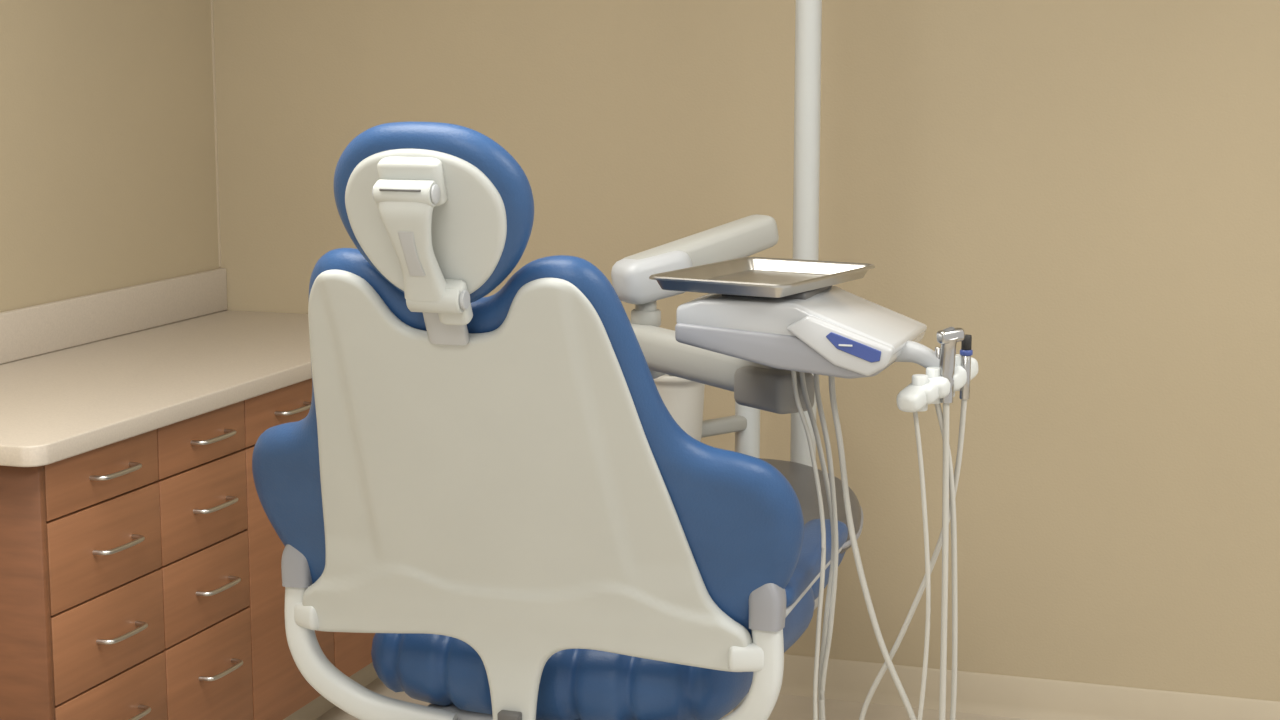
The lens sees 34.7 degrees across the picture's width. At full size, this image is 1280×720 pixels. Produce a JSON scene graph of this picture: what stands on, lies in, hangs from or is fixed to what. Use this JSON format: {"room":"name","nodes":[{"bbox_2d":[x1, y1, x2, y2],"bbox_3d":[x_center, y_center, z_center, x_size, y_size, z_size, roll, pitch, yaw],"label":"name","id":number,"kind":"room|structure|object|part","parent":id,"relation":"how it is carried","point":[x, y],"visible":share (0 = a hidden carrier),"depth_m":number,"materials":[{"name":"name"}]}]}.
{"room":"dental clinic","nodes":[
{"label":"dental clinic","id":0,"kind":"room"},
{"bbox_2d":[0,0,219,311],"bbox_3d":[-2.136,-0.134,2.650,0.100,2.700,6.060,3,9,18],"label":"wall","id":1,"kind":"structure","parent":0,"point":[108,161],"depth_m":4.97,"materials":[{"name":"paint"}]},
{"bbox_2d":[0,268,226,363],"bbox_3d":[-1.406,-0.062,4.685,0.021,0.114,1.798,3,9,18],"label":"backsplash","id":2,"kind":"structure","parent":1,"relation":"attached to","point":[31,331],"depth_m":4.99,"materials":[{"name":"laminate"}]},
{"bbox_2d":[315,678,1029,719],"bbox_3d":[0.257,1.363,2.128,5.110,0.100,6.160,3,9,18],"label":"floor","id":3,"kind":"structure","parent":0,"point":[787,707],"depth_m":5.04,"materials":[{"name":"plastic"}]},
{"bbox_2d":[0,378,378,719],"bbox_3d":[-1.093,0.478,4.685,0.665,0.872,1.751,3,9,18],"label":"base cabinet","id":4,"kind":"object","parent":3,"relation":"on","point":[141,576],"visible":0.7,"depth_m":4.11,"materials":[{"name":"brown wood"}]},
{"bbox_3d":[-1.383,0.602,3.879,0.628,0.872,0.019,3,9,18],"label":"panel","id":5,"kind":"part","parent":4,"relation":"part of","materials":[{"name":"brown wood"}]},
{"bbox_3d":[-1.031,0.215,3.916,0.019,0.107,0.379,3,9,18],"label":"drawer","id":6,"kind":"part","parent":4,"relation":"part of","materials":[{"name":"brown wood"}]},
{"bbox_3d":[-1.031,0.358,3.938,0.019,0.174,0.379,3,9,18],"label":"drawer","id":7,"kind":"part","parent":4,"relation":"part of","materials":[{"name":"brown wood"}]},
{"bbox_3d":[-1.031,0.531,3.965,0.019,0.168,0.379,3,9,18],"label":"drawer","id":8,"kind":"part","parent":4,"relation":"part of","materials":[{"name":"brown wood"}]},
{"bbox_3d":[-1.031,0.701,3.991,0.019,0.168,0.379,3,9,18],"label":"drawer","id":9,"kind":"part","parent":4,"relation":"part of","materials":[{"name":"brown wood"}]},
{"bbox_3d":[-0.999,0.213,3.927,0.039,0.009,0.145,3,9,18],"label":"drawer pull","id":10,"kind":"part","parent":4,"relation":"part of","materials":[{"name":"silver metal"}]},
{"bbox_3d":[-0.999,0.356,3.949,0.039,0.009,0.145,3,9,18],"label":"drawer pull","id":11,"kind":"part","parent":4,"relation":"part of","materials":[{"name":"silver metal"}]},
{"bbox_3d":[-0.999,0.529,3.975,0.039,0.009,0.145,3,9,18],"label":"drawer pull","id":12,"kind":"part","parent":4,"relation":"part of","materials":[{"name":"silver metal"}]},
{"bbox_3d":[-0.999,0.699,4.001,0.039,0.009,0.145,3,9,18],"label":"drawer pull","id":13,"kind":"part","parent":4,"relation":"part of","materials":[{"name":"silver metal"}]},
{"bbox_2d":[0,268,311,466],"bbox_3d":[-1.103,-0.027,4.588,0.659,0.153,1.798,3,9,18],"label":"countertop","id":14,"kind":"structure","parent":4,"relation":"on","point":[81,374],"depth_m":4.59,"materials":[{"name":"laminate"}]},
{"bbox_3d":[-0.915,0.162,4.260,0.019,0.107,0.345,3,9,18],"label":"drawer","id":15,"kind":"part","parent":4,"relation":"part of","materials":[{"name":"brown wood"}]},
{"bbox_3d":[-0.915,0.305,4.281,0.019,0.174,0.345,3,9,18],"label":"drawer","id":16,"kind":"part","parent":4,"relation":"part of","materials":[{"name":"brown wood"}]},
{"bbox_3d":[-0.915,0.478,4.308,0.019,0.168,0.345,3,9,18],"label":"drawer","id":17,"kind":"part","parent":4,"relation":"part of","materials":[{"name":"brown wood"}]},
{"bbox_3d":[-0.915,0.713,4.344,0.019,0.299,0.345,3,9,18],"label":"drawer","id":18,"kind":"part","parent":4,"relation":"part of","materials":[{"name":"brown wood"}]},
{"bbox_3d":[-0.884,0.161,4.270,0.039,0.009,0.145,3,9,18],"label":"drawer pull","id":19,"kind":"part","parent":4,"relation":"part of","materials":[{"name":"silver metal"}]},
{"bbox_3d":[-0.884,0.303,4.292,0.039,0.009,0.145,3,9,18],"label":"drawer pull","id":20,"kind":"part","parent":4,"relation":"part of","materials":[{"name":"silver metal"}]},
{"bbox_3d":[-0.884,0.476,4.318,0.039,0.009,0.145,3,9,18],"label":"drawer pull","id":21,"kind":"part","parent":4,"relation":"part of","materials":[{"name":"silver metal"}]},
{"bbox_3d":[-0.884,0.657,4.346,0.039,0.009,0.145,3,9,18],"label":"drawer pull","id":22,"kind":"part","parent":4,"relation":"part of","materials":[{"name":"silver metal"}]},
{"bbox_3d":[-0.798,0.109,4.607,0.019,0.107,0.389,3,9,18],"label":"drawer","id":23,"kind":"part","parent":4,"relation":"part of","materials":[{"name":"brown wood"}]},
{"bbox_3d":[-0.798,0.486,4.665,0.019,0.649,0.389,3,9,18],"label":"door","id":24,"kind":"part","parent":4,"relation":"part of","materials":[{"name":"brown wood"}]},
{"bbox_3d":[-0.771,0.109,4.605,0.039,0.009,0.145,3,9,18],"label":"drawer pull","id":25,"kind":"part","parent":4,"relation":"part of","materials":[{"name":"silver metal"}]},
{"bbox_3d":[-0.643,0.415,5.126,0.019,0.649,0.586,3,9,18],"label":"door","id":26,"kind":"part","parent":4,"relation":"part of","materials":[{"name":"brown wood"}]},
{"bbox_2d":[252,122,862,719],"bbox_3d":[-0.024,0.300,3.721,0.913,1.516,1.875,3,9,18],"label":"dental chair","id":27,"kind":"object","parent":3,"relation":"on","point":[502,490],"visible":0.97,"depth_m":3.06,"materials":[{"name":"white plastic"}]},
{"bbox_3d":[-0.295,-0.186,2.826,0.239,0.216,0.095,3,9,18],"label":"headrest plate","id":28,"kind":"part","parent":27,"relation":"part of","materials":[{"name":"white plastic"}]},
{"bbox_2d":[334,122,533,302],"bbox_3d":[-0.288,-0.201,2.846,0.296,0.262,0.132,3,9,18],"label":"cushion","id":29,"kind":"object","parent":27,"relation":"on","point":[482,218],"depth_m":2.81,"materials":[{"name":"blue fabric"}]},
{"bbox_3d":[-0.277,-0.064,2.890,0.060,0.091,0.054,3,9,18],"label":"headrest blade","id":30,"kind":"part","parent":27,"relation":"part of","materials":[{"name":"grey plastic"}]},
{"bbox_3d":[-0.242,-0.083,2.834,0.006,0.028,0.028,3,9,18],"label":"hinge knob","id":31,"kind":"part","parent":27,"relation":"part of","materials":[{"name":"grey plastic"}]},
{"bbox_2d":[252,248,803,641],"bbox_3d":[-0.221,0.142,3.096,0.914,0.640,0.341,3,9,18],"label":"backrest","id":32,"kind":"object","parent":27,"relation":"on","point":[521,471],"depth_m":3.05,"materials":[{"name":"white plastic"}]},
{"bbox_2d":[371,587,814,719],"bbox_3d":[-0.065,0.473,3.621,0.659,0.155,0.706,3,9,18],"label":"seat cushion","id":33,"kind":"object","parent":27,"relation":"on","point":[444,672],"depth_m":3.29,"materials":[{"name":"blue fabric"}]},
{"bbox_3d":[0.003,0.548,3.842,0.440,0.070,1.050,3,9,18],"label":"seat frame","id":34,"kind":"part","parent":27,"relation":"part of","materials":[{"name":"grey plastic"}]},
{"bbox_2d":[812,551,845,599],"bbox_3d":[0.129,0.354,4.194,0.633,0.128,0.813,3,9,18],"label":"cushion","id":35,"kind":"object","parent":27,"relation":"on","point":[815,587],"depth_m":3.86,"materials":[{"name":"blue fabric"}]},
{"bbox_3d":[0.176,0.305,4.328,0.659,0.030,0.617,3,9,18],"label":"toe trim","id":36,"kind":"part","parent":27,"relation":"part of","materials":[{"name":"grey plastic"}]},
{"bbox_2d":[611,214,977,719],"bbox_3d":[0.162,0.374,3.917,0.525,1.311,1.843,-1,9,-6],"label":"dental delivery unit","id":37,"kind":"object","parent":3,"relation":"on","point":[767,351],"visible":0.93,"depth_m":3.12,"materials":[{"name":"white plastic"}]},
{"bbox_2d":[653,374,704,441],"bbox_3d":[0.076,0.125,4.578,0.156,0.202,0.156,3,9,18],"label":"bowl","id":38,"kind":"object","parent":37,"relation":"on","point":[683,399],"depth_m":4.51,"materials":[{"name":"white ceramic"}]},
{"bbox_3d":[0.108,-0.189,3.698,0.329,0.132,0.072,-6,11,-35],"label":"flex arm","id":39,"kind":"part","parent":37,"relation":"part of","materials":[{"name":"white plastic"}]},
{"bbox_3d":[0.090,-0.004,3.493,0.072,0.081,0.543,-6,11,-34],"label":"arm","id":40,"kind":"part","parent":37,"relation":"part of","materials":[{"name":"white plastic"}]},
{"bbox_3d":[0.249,0.394,4.775,0.058,0.990,0.058,3,9,18],"label":"support post","id":41,"kind":"part","parent":37,"relation":"part of","materials":[{"name":"white ceramic"}]},
{"bbox_2d":[649,257,874,297],"bbox_3d":[0.192,-0.127,3.147,0.236,0.022,0.335,5,10,30],"label":"tray","id":42,"kind":"object","parent":37,"relation":"on","point":[744,276],"visible":1,"depth_m":3.18,"materials":[{"name":"silver metal"}]},
{"bbox_2d":[722,285,831,299],"bbox_3d":[0.211,-0.108,3.143,0.130,0.013,0.180,3,9,18],"label":"holder","id":43,"kind":"object","parent":37,"relation":"on","point":[825,293],"depth_m":3.07,"materials":[{"name":"plastic"}]},
{"bbox_3d":[0.399,-0.004,3.049,0.119,0.051,0.040,2,9,12],"label":"holder arm","id":44,"kind":"part","parent":37,"relation":"part of","materials":[{"name":"grey plastic"}]},
{"bbox_2d":[912,374,927,411],"bbox_3d":[0.410,0.048,3.004,0.024,0.052,0.024,3,9,18],"label":"socket","id":45,"kind":"object","parent":37,"relation":"attached to","point":[919,381],"depth_m":2.99,"materials":[{"name":"white plastic"}]},
{"bbox_2d":[926,367,940,403],"bbox_3d":[0.433,0.037,3.022,0.024,0.052,0.024,3,9,18],"label":"socket","id":46,"kind":"object","parent":37,"relation":"attached to","point":[933,374],"depth_m":3.01,"materials":[{"name":"white plastic"}]},
{"bbox_2d":[955,354,960,390],"bbox_3d":[0.475,0.019,3.050,0.024,0.052,0.024,3,9,18],"label":"socket","id":47,"kind":"object","parent":37,"relation":"attached to","point":[958,356],"depth_m":3.04,"materials":[{"name":"white plastic"}]},
{"bbox_2d":[213,0,1279,701],"bbox_3d":[1.213,-0.458,4.757,5.110,2.700,0.100,3,9,18],"label":"wall","id":48,"kind":"structure","parent":0,"point":[1088,191],"depth_m":4.91,"materials":[{"name":"paint"}]},
{"bbox_2d":[211,0,220,266],"bbox_3d":[-1.131,-1.077,5.394,0.005,1.670,0.005,3,9,18],"label":"trim","id":49,"kind":"structure","parent":48,"relation":"attached to","point":[212,11],"depth_m":5.46,"materials":[{"name":"beige paint"}]},
{"bbox_2d":[779,654,1279,719],"bbox_3d":[1.550,0.853,4.783,4.360,0.100,0.016,3,9,18],"label":"baseboard","id":50,"kind":"structure","parent":48,"relation":"attached to","point":[846,680],"depth_m":4.99,"materials":[{"name":"plastic"}]},
{"bbox_3d":[0.257,-1.405,1.702,5.110,0.100,6.160,3,9,18],"label":"ceiling","id":51,"kind":"structure","parent":0,"visible":0},
{"bbox_2d":[790,0,821,466],"bbox_3d":[0.332,-0.724,4.544,0.204,2.110,0.121,3,9,18],"label":"pole","id":52,"kind":"object","parent":51,"relation":"attached to","point":[808,13],"visible":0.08,"depth_m":4.55,"materials":[{"name":"white metal"}]}
]}

